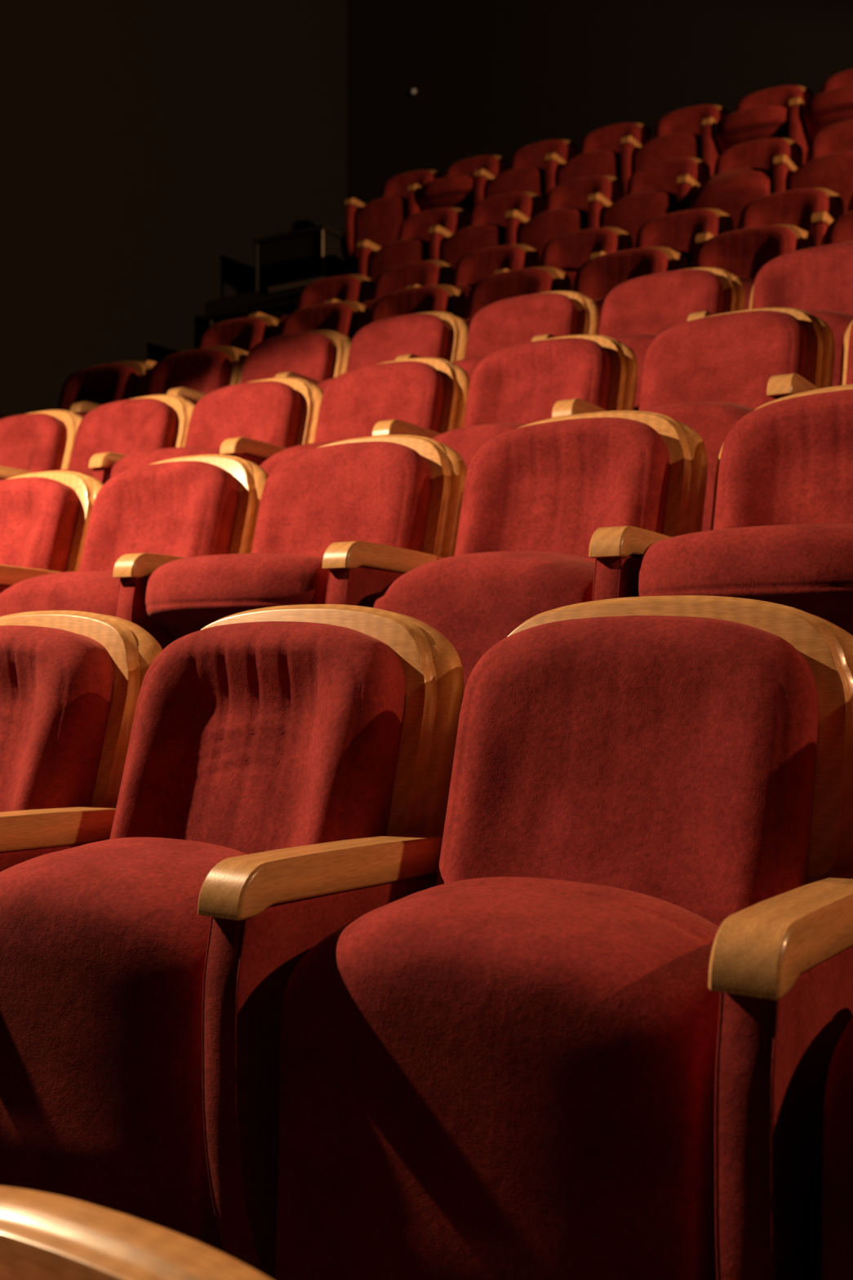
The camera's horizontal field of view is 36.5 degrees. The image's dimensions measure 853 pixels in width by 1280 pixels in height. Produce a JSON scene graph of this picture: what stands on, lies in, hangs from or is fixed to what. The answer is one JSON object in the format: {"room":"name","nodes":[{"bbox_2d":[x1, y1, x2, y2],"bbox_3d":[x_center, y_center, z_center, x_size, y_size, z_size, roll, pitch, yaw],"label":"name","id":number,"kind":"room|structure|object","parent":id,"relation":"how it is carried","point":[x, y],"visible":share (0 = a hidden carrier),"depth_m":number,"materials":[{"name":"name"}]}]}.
{"room":"theater auditorium","nodes":[
{"label":"theater auditorium","id":0,"kind":"room"},
{"bbox_2d":[0,0,346,416],"bbox_3d":[-3.830,-2.309,6.769,0.150,8.500,11.650,0,0,33],"label":"wall","id":1,"kind":"structure","parent":0,"point":[146,146],"depth_m":9.45,"materials":[{"name":"paint"}]},
{"bbox_2d":[155,287,304,362],"bbox_3d":[2.100,-0.443,2.988,13.900,4.398,11.300,0,0,33],"label":"floor","id":2,"kind":"structure","parent":0,"point":[261,297],"depth_m":9.72,"materials":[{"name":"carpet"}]},
{"bbox_2d":[0,409,83,479],"bbox_3d":[-1.595,-0.405,4.780,0.571,0.956,0.546,0,0,32],"label":"seat","id":3,"kind":"object","parent":2,"relation":"on","point":[43,441],"visible":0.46,"depth_m":4.82,"materials":[{"name":"red fabric"}]},
{"bbox_2d":[0,413,67,472],"bbox_3d":[-1.562,-0.610,4.870,0.440,0.494,0.236,0,0,32],"label":"cushion","id":4,"kind":"object","parent":3,"relation":"on","point":[35,442],"depth_m":4.82,"materials":[{"name":"red fabric"}]},
{"bbox_2d":[0,471,103,593],"bbox_3d":[-1.172,0.013,3.368,0.571,0.956,0.546,0,0,32],"label":"seat","id":5,"kind":"object","parent":2,"relation":"on","point":[45,516],"visible":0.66,"depth_m":3.40,"materials":[{"name":"red fabric"}]},
{"bbox_2d":[0,476,79,572],"bbox_3d":[-1.140,-0.192,3.456,0.440,0.494,0.240,0,0,32],"label":"cushion","id":6,"kind":"object","parent":5,"relation":"on","point":[39,516],"depth_m":3.40,"materials":[{"name":"red fabric"}]},
{"bbox_2d":[0,360,151,419],"bbox_3d":[-1.581,-0.822,5.864,0.610,0.956,0.546,0,0,32],"label":"seat","id":7,"kind":"object","parent":2,"relation":"on","point":[88,388],"visible":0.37,"depth_m":5.92,"materials":[{"name":"red fabric"}]},
{"bbox_2d":[57,363,138,411],"bbox_3d":[-1.533,-1.027,5.944,0.440,0.494,0.236,0,0,32],"label":"cushion","id":8,"kind":"object","parent":7,"relation":"on","point":[104,384],"depth_m":5.93,"materials":[{"name":"red fabric"}]},
{"bbox_2d":[0,610,162,871],"bbox_3d":[-0.745,0.427,1.983,0.571,0.956,0.546,0,0,33],"label":"seat","id":9,"kind":"object","parent":2,"relation":"on","point":[71,682],"visible":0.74,"depth_m":2.00,"materials":[{"name":"red fabric"}]},
{"bbox_2d":[0,625,114,812],"bbox_3d":[-0.713,0.223,2.071,0.440,0.494,0.240,0,0,33],"label":"cushion","id":10,"kind":"object","parent":9,"relation":"on","point":[57,682],"depth_m":2.00,"materials":[{"name":"red fabric"}]},
{"bbox_2d":[53,395,195,484],"bbox_3d":[-1.127,-0.407,4.489,0.571,0.956,0.546,0,0,32],"label":"seat","id":11,"kind":"object","parent":2,"relation":"on","point":[108,433],"visible":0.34,"depth_m":4.55,"materials":[{"name":"red fabric"}]},
{"bbox_2d":[68,398,177,470],"bbox_3d":[-1.095,-0.612,4.579,0.440,0.494,0.236,0,0,32],"label":"cushion","id":12,"kind":"object","parent":11,"relation":"on","point":[133,425],"depth_m":4.57,"materials":[{"name":"red fabric"}]},
{"bbox_2d":[0,454,268,649],"bbox_3d":[-0.706,0.010,3.074,0.571,0.956,0.546,0,0,32],"label":"seat","id":13,"kind":"object","parent":2,"relation":"on","point":[143,519],"visible":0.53,"depth_m":3.10,"materials":[{"name":"red fabric"}]},
{"bbox_2d":[78,461,239,571],"bbox_3d":[-0.674,-0.194,3.163,0.440,0.494,0.240,0,0,32],"label":"cushion","id":14,"kind":"object","parent":13,"relation":"on","point":[178,508],"depth_m":3.16,"materials":[{"name":"red fabric"}]},
{"bbox_2d":[0,1185,272,1279],"bbox_3d":[-0.324,0.842,0.596,0.571,0.956,0.546,0,0,33],"label":"seat","id":15,"kind":"object","parent":2,"relation":"on","point":[44,1236],"visible":1,"depth_m":0.80,"materials":[{"name":"brown wood"}]},
{"bbox_2d":[144,346,247,404],"bbox_3d":[-1.097,-0.825,5.563,0.571,0.956,0.546,0,0,32],"label":"seat","id":16,"kind":"object","parent":2,"relation":"on","point":[189,375],"visible":0.27,"depth_m":5.62,"materials":[{"name":"red fabric"}]},
{"bbox_2d":[144,348,231,396],"bbox_3d":[-1.065,-1.029,5.653,0.440,0.494,0.236,0,0,32],"label":"cushion","id":17,"kind":"object","parent":16,"relation":"on","point":[205,371],"depth_m":5.64,"materials":[{"name":"red fabric"}]},
{"bbox_2d":[140,315,282,367],"bbox_3d":[-1.086,-1.244,6.714,0.610,0.956,0.546,0,0,32],"label":"seat","id":18,"kind":"object","parent":2,"relation":"on","point":[243,334],"visible":0.24,"depth_m":6.78,"materials":[{"name":"red fabric"}]},
{"bbox_2d":[197,317,270,352],"bbox_3d":[-1.038,-1.449,6.794,0.440,0.494,0.236,0,0,32],"label":"cushion","id":19,"kind":"object","parent":18,"relation":"on","point":[243,334],"depth_m":6.78,"materials":[{"name":"red fabric"}]},
{"bbox_2d":[110,377,324,478],"bbox_3d":[-0.672,-0.410,4.175,0.576,0.956,0.598,0,0,32],"label":"seat","id":20,"kind":"object","parent":2,"relation":"on","point":[255,421],"visible":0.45,"depth_m":4.23,"materials":[{"name":"red fabric"}]},
{"bbox_2d":[184,381,302,448],"bbox_3d":[-0.628,-0.614,4.286,0.440,0.494,0.236,0,0,32],"label":"cushion","id":21,"kind":"object","parent":20,"relation":"on","point":[270,412],"depth_m":4.27,"materials":[{"name":"red fabric"}]},
{"bbox_2d":[0,604,463,1279],"bbox_3d":[-0.281,0.425,1.687,0.571,0.956,0.546,0,0,33],"label":"seat","id":22,"kind":"object","parent":2,"relation":"on","point":[286,775],"visible":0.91,"depth_m":1.49,"materials":[{"name":"red fabric"}]},
{"bbox_2d":[109,621,406,853],"bbox_3d":[-0.248,0.220,1.775,0.440,0.494,0.240,0,0,33],"label":"cushion","id":23,"kind":"object","parent":22,"relation":"on","point":[246,737],"depth_m":1.76,"materials":[{"name":"red fabric"}]},
{"bbox_2d":[206,297,298,327],"bbox_3d":[-1.078,-2.090,8.846,0.800,0.300,0.360,0,0,33],"label":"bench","id":24,"kind":"object","parent":2,"relation":"on","point":[277,309],"visible":0.14,"depth_m":8.66,"materials":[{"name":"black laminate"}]},
{"bbox_2d":[240,329,351,385],"bbox_3d":[-0.630,-0.827,5.271,0.571,0.956,0.546,0,0,32],"label":"seat","id":25,"kind":"object","parent":2,"relation":"on","point":[314,357],"visible":0.28,"depth_m":5.33,"materials":[{"name":"red fabric"}]},
{"bbox_2d":[253,224,350,292],"bbox_3d":[-0.918,-2.810,9.768,0.660,0.420,0.420,0,0,33],"label":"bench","id":26,"kind":"object","parent":2,"relation":"on","point":[322,247],"visible":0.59,"depth_m":9.64,"materials":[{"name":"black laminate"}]},
{"bbox_2d":[145,435,466,639],"bbox_3d":[-0.252,0.008,2.759,0.576,0.956,0.598,0,0,33],"label":"seat","id":27,"kind":"object","parent":2,"relation":"on","point":[338,522],"visible":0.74,"depth_m":2.77,"materials":[{"name":"red fabric"}]},
{"bbox_2d":[251,441,431,557],"bbox_3d":[-0.207,-0.197,2.871,0.440,0.494,0.231,0,0,33],"label":"cushion","id":28,"kind":"object","parent":27,"relation":"on","point":[376,492],"depth_m":2.85,"materials":[{"name":"red fabric"}]},
{"bbox_2d":[248,275,374,322],"bbox_3d":[-0.650,-1.741,7.700,0.610,0.956,0.546,0,0,32],"label":"seat","id":29,"kind":"object","parent":2,"relation":"on","point":[357,288],"visible":0.22,"depth_m":7.76,"materials":[{"name":"red fabric"}]},
{"bbox_2d":[297,275,362,310],"bbox_3d":[-0.602,-1.945,7.780,0.440,0.494,0.236,0,0,32],"label":"cushion","id":30,"kind":"object","parent":29,"relation":"on","point":[342,288],"depth_m":7.78,"materials":[{"name":"red fabric"}]},
{"bbox_2d":[267,270,357,293],"bbox_3d":[-0.698,-2.588,9.295,1.100,0.041,0.045,0,0,33],"label":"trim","id":31,"kind":"structure","parent":2,"relation":"attached to","point":[304,283],"depth_m":9.42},
{"bbox_2d":[279,301,370,339],"bbox_3d":[-0.602,-1.247,6.413,0.571,0.956,0.546,0,0,32],"label":"seat","id":32,"kind":"object","parent":2,"relation":"on","point":[346,318],"visible":0.27,"depth_m":6.48,"materials":[{"name":"red fabric"}]},
{"bbox_2d":[259,357,470,475],"bbox_3d":[-0.195,-0.412,3.902,0.571,0.956,0.546,0,0,32],"label":"seat","id":33,"kind":"object","parent":2,"relation":"on","point":[422,397],"visible":0.32,"depth_m":3.96,"materials":[{"name":"red fabric"}]},
{"bbox_2d":[314,360,445,442],"bbox_3d":[-0.161,-0.617,3.994,0.440,0.494,0.231,0,0,32],"label":"cushion","id":34,"kind":"object","parent":33,"relation":"on","point":[411,392],"depth_m":3.98,"materials":[{"name":"red fabric"}]},
{"bbox_2d":[316,311,469,392],"bbox_3d":[-0.164,-0.829,4.979,0.571,0.956,0.546,0,0,32],"label":"seat","id":35,"kind":"object","parent":2,"relation":"on","point":[436,335],"visible":0.27,"depth_m":5.05,"materials":[{"name":"red fabric"}]},
{"bbox_2d":[346,313,449,372],"bbox_3d":[-0.131,-1.034,5.069,0.440,0.494,0.236,0,0,32],"label":"cushion","id":36,"kind":"object","parent":35,"relation":"on","point":[420,335],"depth_m":5.07,"materials":[{"name":"red fabric"}]},
{"bbox_2d":[344,169,444,271],"bbox_3d":[-0.205,-3.084,9.661,0.610,0.956,0.546,0,0,32],"label":"seat","id":37,"kind":"object","parent":2,"relation":"on","point":[379,221],"visible":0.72,"depth_m":9.51,"materials":[{"name":"red fabric"}]},
{"bbox_2d":[381,169,435,198],"bbox_3d":[-0.157,-3.288,9.741,0.440,0.494,0.236,0,0,32],"label":"cushion","id":38,"kind":"object","parent":37,"relation":"on","point":[397,185],"depth_m":9.76,"materials":[{"name":"red fabric"}]},
{"bbox_2d":[360,260,454,310],"bbox_3d":[-0.166,-1.743,7.400,0.571,0.956,0.546,0,0,32],"label":"seat","id":39,"kind":"object","parent":2,"relation":"on","point":[427,273],"visible":0.25,"depth_m":7.47,"materials":[{"name":"red fabric"}]},
{"bbox_2d":[371,261,441,300],"bbox_3d":[-0.132,-1.948,7.492,0.440,0.494,0.231,0,0,32],"label":"cushion","id":40,"kind":"object","parent":39,"relation":"on","point":[423,273],"depth_m":7.49,"materials":[{"name":"red fabric"}]},
{"bbox_2d":[351,284,466,341],"bbox_3d":[-0.135,-1.249,6.122,0.571,0.956,0.546,0,0,32],"label":"seat","id":41,"kind":"object","parent":2,"relation":"on","point":[434,298],"visible":0.18,"depth_m":6.20,"materials":[{"name":"red fabric"}]},
{"bbox_2d":[368,286,451,324],"bbox_3d":[-0.102,-1.454,6.212,0.440,0.494,0.236,0,0,32],"label":"cushion","id":42,"kind":"object","parent":41,"relation":"on","point":[420,299],"depth_m":6.21,"materials":[{"name":"red fabric"}]},
{"bbox_2d":[356,207,470,282],"bbox_3d":[-0.054,-2.425,8.537,0.610,0.956,0.546,0,0,32],"label":"seat","id":43,"kind":"object","parent":2,"relation":"on","point":[422,236],"visible":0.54,"depth_m":8.45,"materials":[{"name":"red fabric"}]},
{"bbox_2d":[397,208,458,241],"bbox_3d":[-0.005,-2.630,8.617,0.440,0.494,0.236,0,0,32],"label":"cushion","id":44,"kind":"object","parent":43,"relation":"on","point":[417,225],"depth_m":8.62,"materials":[{"name":"red fabric"}]},
{"bbox_2d":[417,155,510,215],"bbox_3d":[0.270,-3.086,9.341,0.575,0.956,0.598,0,0,32],"label":"seat","id":45,"kind":"object","parent":2,"relation":"on","point":[464,184],"visible":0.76,"depth_m":9.16,"materials":[{"name":"red fabric"}]},
{"bbox_2d":[444,155,499,177],"bbox_3d":[0.312,-3.291,9.452,0.440,0.494,0.236,0,0,32],"label":"cushion","id":46,"kind":"object","parent":45,"relation":"on","point":[468,166],"depth_m":9.45,"materials":[{"name":"red fabric"}]},
{"bbox_2d":[442,192,545,270],"bbox_3d":[0.430,-2.428,8.237,0.571,0.956,0.546,0,0,32],"label":"seat","id":47,"kind":"object","parent":2,"relation":"on","point":[496,220],"visible":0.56,"depth_m":8.11,"materials":[{"name":"red fabric"}]},
{"bbox_2d":[468,192,533,226],"bbox_3d":[0.463,-2.632,8.327,0.440,0.494,0.236,0,0,32],"label":"cushion","id":48,"kind":"object","parent":47,"relation":"on","point":[493,210],"depth_m":8.33,"materials":[{"name":"red fabric"}]},
{"bbox_2d":[452,244,540,298],"bbox_3d":[0.302,-1.746,7.108,0.571,0.956,0.546,0,0,32],"label":"seat","id":49,"kind":"object","parent":2,"relation":"on","point":[474,266],"visible":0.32,"depth_m":7.19,"materials":[{"name":"red fabric"}]},
{"bbox_2d":[452,244,526,286],"bbox_3d":[0.334,-1.950,7.199,0.440,0.494,0.236,0,0,32],"label":"cushion","id":50,"kind":"object","parent":49,"relation":"on","point":[478,264],"depth_m":7.21,"materials":[{"name":"red fabric"}]},
{"bbox_2d":[463,266,572,329],"bbox_3d":[0.332,-1.252,5.829,0.571,0.956,0.546,0,0,32],"label":"seat","id":51,"kind":"object","parent":2,"relation":"on","point":[491,289],"visible":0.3,"depth_m":5.92,"materials":[{"name":"red fabric"}]},
{"bbox_2d":[464,267,555,319],"bbox_3d":[0.366,-1.456,5.921,0.440,0.494,0.231,0,0,32],"label":"cushion","id":52,"kind":"object","parent":51,"relation":"on","point":[491,289],"depth_m":5.93,"materials":[{"name":"red fabric"}]},
{"bbox_2d":[451,290,599,380],"bbox_3d":[0.302,-0.832,4.685,0.571,0.956,0.546,0,0,32],"label":"seat","id":53,"kind":"object","parent":2,"relation":"on","point":[514,321],"visible":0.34,"depth_m":4.76,"materials":[{"name":"red fabric"}]},
{"bbox_2d":[464,293,577,359],"bbox_3d":[0.336,-1.036,4.777,0.440,0.494,0.231,0,0,32],"label":"cushion","id":54,"kind":"object","parent":53,"relation":"on","point":[514,321],"depth_m":4.77,"materials":[{"name":"red fabric"}]},
{"bbox_2d":[486,139,579,203],"bbox_3d":[0.749,-3.088,9.072,0.571,0.956,0.546,0,0,32],"label":"seat","id":55,"kind":"object","parent":2,"relation":"on","point":[535,168],"visible":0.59,"depth_m":8.91,"materials":[{"name":"red fabric"}]},
{"bbox_2d":[510,139,568,169],"bbox_3d":[0.782,-3.293,9.164,0.440,0.494,0.231,0,0,32],"label":"cushion","id":56,"kind":"object","parent":55,"relation":"on","point":[534,154],"depth_m":9.16,"materials":[{"name":"red fabric"}]},
{"bbox_2d":[431,334,637,471],"bbox_3d":[0.270,-0.415,3.607,0.571,0.956,0.546,0,0,33],"label":"seat","id":57,"kind":"object","parent":2,"relation":"on","point":[513,387],"visible":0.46,"depth_m":3.67,"materials":[{"name":"red fabric"}]},
{"bbox_2d":[463,337,611,426],"bbox_3d":[0.302,-0.619,3.695,0.440,0.494,0.240,0,0,33],"label":"cushion","id":58,"kind":"object","parent":57,"relation":"on","point":[522,383],"depth_m":3.70,"materials":[{"name":"red fabric"}]},
{"bbox_2d":[371,410,707,693],"bbox_3d":[0.223,0.005,2.483,0.571,0.956,0.546,0,0,33],"label":"seat","id":59,"kind":"object","parent":2,"relation":"on","point":[562,511],"visible":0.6,"depth_m":2.50,"materials":[{"name":"red fabric"}]},
{"bbox_2d":[454,417,669,561],"bbox_3d":[0.255,-0.199,2.571,0.440,0.494,0.240,0,0,33],"label":"cushion","id":60,"kind":"object","parent":59,"relation":"on","point":[548,485],"depth_m":2.57,"materials":[{"name":"red fabric"}]},
{"bbox_2d":[274,595,852,1279],"bbox_3d":[0.183,0.422,1.389,0.571,0.956,0.546,0,0,33],"label":"seat","id":61,"kind":"object","parent":2,"relation":"on","point":[602,1042],"visible":1,"depth_m":1.23,"materials":[{"name":"red fabric"}]},
{"bbox_2d":[435,615,818,927],"bbox_3d":[0.218,0.218,1.481,0.440,0.494,0.231,0,0,33],"label":"cushion","id":62,"kind":"object","parent":61,"relation":"on","point":[673,759],"depth_m":1.45,"materials":[{"name":"red fabric"}]},
{"bbox_2d":[520,175,624,260],"bbox_3d":[0.898,-2.430,7.945,0.571,0.956,0.546,0,0,32],"label":"seat","id":63,"kind":"object","parent":2,"relation":"on","point":[580,203],"visible":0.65,"depth_m":7.81,"materials":[{"name":"red fabric"}]},
{"bbox_2d":[544,175,613,212],"bbox_3d":[0.930,-2.635,8.036,0.440,0.494,0.236,0,0,32],"label":"cushion","id":64,"kind":"object","parent":63,"relation":"on","point":[574,193],"depth_m":8.04,"materials":[{"name":"red fabric"}]},
{"bbox_2d":[540,227,633,291],"bbox_3d":[0.768,-1.748,6.816,0.571,0.956,0.546,0,0,32],"label":"seat","id":65,"kind":"object","parent":2,"relation":"on","point":[566,253],"visible":0.3,"depth_m":6.89,"materials":[{"name":"red fabric"}]},
{"bbox_2d":[540,227,618,268],"bbox_3d":[0.801,-1.952,6.906,0.440,0.494,0.236,0,0,32],"label":"cushion","id":66,"kind":"object","parent":65,"relation":"on","point":[573,249],"depth_m":6.91,"materials":[{"name":"red fabric"}]},
{"bbox_2d":[558,122,653,196],"bbox_3d":[1.216,-3.091,8.781,0.571,0.956,0.546,0,0,32],"label":"seat","id":67,"kind":"object","parent":2,"relation":"on","point":[611,150],"visible":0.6,"depth_m":8.62,"materials":[{"name":"red fabric"}]},
{"bbox_2d":[579,122,641,154],"bbox_3d":[1.248,-3.296,8.871,0.440,0.494,0.236,0,0,32],"label":"cushion","id":68,"kind":"object","parent":67,"relation":"on","point":[607,138],"depth_m":8.88,"materials":[{"name":"red fabric"}]},
{"bbox_2d":[572,247,687,335],"bbox_3d":[0.798,-1.254,5.535,0.571,0.956,0.546,0,0,32],"label":"seat","id":69,"kind":"object","parent":2,"relation":"on","point":[597,277],"visible":0.16,"depth_m":5.63,"materials":[{"name":"red fabric"}]},
{"bbox_2d":[572,248,670,299],"bbox_3d":[0.831,-1.458,5.625,0.440,0.494,0.236,0,0,32],"label":"cushion","id":70,"kind":"object","parent":69,"relation":"on","point":[598,276],"depth_m":5.64,"materials":[{"name":"red fabric"}]},
{"bbox_2d":[603,157,711,248],"bbox_3d":[1.364,-2.432,7.653,0.571,0.956,0.546,0,0,32],"label":"seat","id":71,"kind":"object","parent":2,"relation":"on","point":[655,189],"visible":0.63,"depth_m":7.51,"materials":[{"name":"red fabric"}]},
{"bbox_2d":[626,157,697,195],"bbox_3d":[1.398,-2.637,7.745,0.440,0.494,0.231,0,0,32],"label":"cushion","id":72,"kind":"object","parent":71,"relation":"on","point":[662,175],"depth_m":7.74,"materials":[{"name":"red fabric"}]},
{"bbox_2d":[599,267,745,410],"bbox_3d":[0.767,-0.834,4.390,0.571,0.956,0.546,0,0,33],"label":"seat","id":73,"kind":"object","parent":2,"relation":"on","point":[637,310],"visible":0.31,"depth_m":4.46,"materials":[{"name":"red fabric"}]},
{"bbox_2d":[599,269,724,337],"bbox_3d":[0.800,-1.039,4.480,0.440,0.494,0.236,0,0,33],"label":"cushion","id":74,"kind":"object","parent":73,"relation":"on","point":[654,304],"depth_m":4.48,"materials":[{"name":"red fabric"}]},
{"bbox_2d":[634,104,730,177],"bbox_3d":[1.683,-3.093,8.489,0.571,0.956,0.546,0,0,32],"label":"seat","id":75,"kind":"object","parent":2,"relation":"on","point":[687,132],"visible":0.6,"depth_m":8.32,"materials":[{"name":"red fabric"}]},
{"bbox_2d":[654,104,719,137],"bbox_3d":[1.715,-3.298,8.579,0.440,0.494,0.236,0,0,32],"label":"cushion","id":76,"kind":"object","parent":75,"relation":"on","point":[690,119],"depth_m":8.58,"materials":[{"name":"red fabric"}]},
{"bbox_2d":[635,208,733,268],"bbox_3d":[1.234,-1.750,6.523,0.571,0.956,0.546,0,0,32],"label":"seat","id":77,"kind":"object","parent":2,"relation":"on","point":[682,232],"visible":0.25,"depth_m":6.59,"materials":[{"name":"red fabric"}]},
{"bbox_2d":[635,208,719,254],"bbox_3d":[1.267,-1.955,6.613,0.440,0.494,0.236,0,0,32],"label":"cushion","id":78,"kind":"object","parent":77,"relation":"on","point":[678,230],"depth_m":6.61,"materials":[{"name":"red fabric"}]},
{"bbox_2d":[638,307,835,531],"bbox_3d":[0.734,-0.417,3.311,0.571,0.956,0.546,0,0,33],"label":"seat","id":79,"kind":"object","parent":2,"relation":"on","point":[705,374],"visible":0.39,"depth_m":3.36,"materials":[{"name":"red fabric"}]},
{"bbox_2d":[638,310,806,410],"bbox_3d":[0.768,-0.622,3.403,0.440,0.494,0.231,0,0,33],"label":"cushion","id":80,"kind":"object","parent":79,"relation":"on","point":[732,357],"depth_m":3.39,"materials":[{"name":"red fabric"}]},
{"bbox_2d":[638,384,852,635],"bbox_3d":[0.675,0.003,2.165,0.575,0.956,0.598,0,0,33],"label":"seat","id":81,"kind":"object","parent":2,"relation":"on","point":[781,531],"visible":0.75,"depth_m":2.27,"materials":[{"name":"red fabric"}]},
{"bbox_2d":[713,389,852,529],"bbox_3d":[0.719,-0.202,2.274,0.440,0.494,0.240,0,0,33],"label":"cushion","id":82,"kind":"object","parent":81,"relation":"on","point":[788,460],"depth_m":2.33,"materials":[{"name":"red fabric"}]},
{"bbox_2d":[688,137,803,231],"bbox_3d":[1.814,-2.435,7.330,0.576,0.956,0.617,0,0,32],"label":"seat","id":83,"kind":"object","parent":2,"relation":"on","point":[744,173],"visible":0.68,"depth_m":7.14,"materials":[{"name":"red fabric"}]},
{"bbox_2d":[713,137,790,176],"bbox_3d":[1.863,-2.639,7.449,0.440,0.494,0.236,0,0,32],"label":"cushion","id":84,"kind":"object","parent":83,"relation":"on","point":[761,153],"depth_m":7.45,"materials":[{"name":"red fabric"}]},
{"bbox_2d":[691,224,815,310],"bbox_3d":[1.263,-1.256,5.240,0.571,0.956,0.546,0,0,33],"label":"seat","id":85,"kind":"object","parent":2,"relation":"on","point":[741,253],"visible":0.29,"depth_m":5.32,"materials":[{"name":"red fabric"}]},
{"bbox_2d":[691,225,797,279],"bbox_3d":[1.296,-1.461,5.330,0.440,0.494,0.236,0,0,33],"label":"cushion","id":86,"kind":"object","parent":85,"relation":"on","point":[741,253],"depth_m":5.33,"materials":[{"name":"red fabric"}]},
{"bbox_2d":[715,85,814,164],"bbox_3d":[2.138,-3.096,8.175,0.576,0.956,0.598,0,0,32],"label":"seat","id":87,"kind":"object","parent":2,"relation":"on","point":[777,112],"visible":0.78,"depth_m":7.98,"materials":[{"name":"red fabric"}]},
{"bbox_2d":[735,85,803,111],"bbox_3d":[2.182,-3.300,8.286,0.440,0.494,0.236,0,0,32],"label":"cushion","id":88,"kind":"object","parent":87,"relation":"on","point":[779,95],"depth_m":8.28,"materials":[{"name":"red fabric"}]},
{"bbox_2d":[737,188,844,246],"bbox_3d":[1.700,-1.753,6.228,0.571,0.956,0.546,0,0,32],"label":"seat","id":89,"kind":"object","parent":2,"relation":"on","point":[812,211],"visible":0.28,"depth_m":6.29,"materials":[{"name":"red fabric"}]},
{"bbox_2d":[737,188,829,235],"bbox_3d":[1.732,-1.957,6.318,0.440,0.494,0.236,0,0,32],"label":"cushion","id":90,"kind":"object","parent":89,"relation":"on","point":[796,207],"depth_m":6.31,"materials":[{"name":"red fabric"}]},
{"bbox_2d":[749,241,852,386],"bbox_3d":[1.231,-0.837,4.094,0.571,0.956,0.546,0,0,33],"label":"seat","id":91,"kind":"object","parent":2,"relation":"on","point":[816,281],"visible":0.36,"depth_m":4.20,"materials":[{"name":"red fabric"}]},
{"bbox_2d":[751,241,852,315],"bbox_3d":[1.264,-1.041,4.182,0.440,0.494,0.240,0,0,33],"label":"cushion","id":92,"kind":"object","parent":91,"relation":"on","point":[820,277],"depth_m":4.21,"materials":[{"name":"red fabric"}]},
{"bbox_2d":[790,120,852,213],"bbox_3d":[2.295,-2.437,7.064,0.571,0.956,0.546,0,0,32],"label":"seat","id":93,"kind":"object","parent":2,"relation":"on","point":[828,165],"visible":0.6,"depth_m":6.92,"materials":[{"name":"red fabric"}]},
{"bbox_2d":[808,120,852,160],"bbox_3d":[2.328,-2.642,7.154,0.440,0.494,0.236,0,0,32],"label":"cushion","id":94,"kind":"object","parent":93,"relation":"on","point":[838,137],"depth_m":7.21,"materials":[{"name":"red fabric"}]},
{"bbox_2d":[803,69,852,140],"bbox_3d":[2.603,-3.098,7.881,0.576,0.956,0.598,0,0,32],"label":"seat","id":95,"kind":"object","parent":2,"relation":"on","point":[833,104],"visible":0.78,"depth_m":7.74,"materials":[{"name":"red fabric"}]},
{"bbox_2d":[820,69,852,93],"bbox_3d":[2.647,-3.303,7.991,0.440,0.494,0.236,0,0,32],"label":"cushion","id":96,"kind":"object","parent":95,"relation":"on","point":[845,78],"depth_m":8.06,"materials":[{"name":"red fabric"}]},
{"bbox_2d":[820,210,852,245],"bbox_3d":[1.727,-1.259,4.944,0.571,0.956,0.546,0,0,33],"label":"seat","id":97,"kind":"object","parent":2,"relation":"on","point":[840,230],"visible":0.16,"depth_m":5.12,"materials":[{"name":"red fabric"}]},
{"bbox_2d":[822,1016,852,1279],"bbox_3d":[0.646,0.420,1.091,0.571,0.956,0.546,0,0,33],"label":"seat","id":98,"kind":"object","parent":2,"relation":"on","point":[837,1127],"visible":1,"depth_m":1.01,"materials":[{"name":"red fabric"}]},
{"bbox_2d":[839,320,852,386],"bbox_3d":[1.198,-0.419,3.014,0.571,0.956,0.546,0,0,33],"label":"seat","id":99,"kind":"object","parent":2,"relation":"on","point":[846,356],"visible":0.19,"depth_m":3.31,"materials":[{"name":"red fabric"}]},
{"bbox_2d":[845,322,852,385],"bbox_3d":[1.231,-0.624,3.103,0.440,0.494,0.236,0,0,33],"label":"cushion","id":100,"kind":"object","parent":99,"relation":"on","point":[849,380],"depth_m":3.20,"materials":[{"name":"red fabric"}]},
{"bbox_2d":[847,195,852,213],"bbox_3d":[2.164,-1.755,5.932,0.571,0.956,0.546,0,0,33],"label":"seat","id":101,"kind":"object","parent":2,"relation":"on","point":[851,202],"visible":0.06,"depth_m":6.25,"materials":[{"name":"red fabric"}]},
{"bbox_2d":[346,0,852,271],"bbox_3d":[5.184,-4.319,7.828,13.900,4.500,0.150,0,0,33],"label":"wall","id":102,"kind":"structure","parent":0,"point":[491,77],"depth_m":10.46,"materials":[{"name":"black paint"}]},
{"bbox_2d":[411,88,418,96],"bbox_3d":[-0.105,-4.702,11.106,0.060,0.060,0.044,0,0,33],"label":"wall lamp","id":103,"kind":"object","parent":102,"relation":"attached to","point":[415,91],"visible":1,"depth_m":11.10,"materials":[{"name":"black glass"}]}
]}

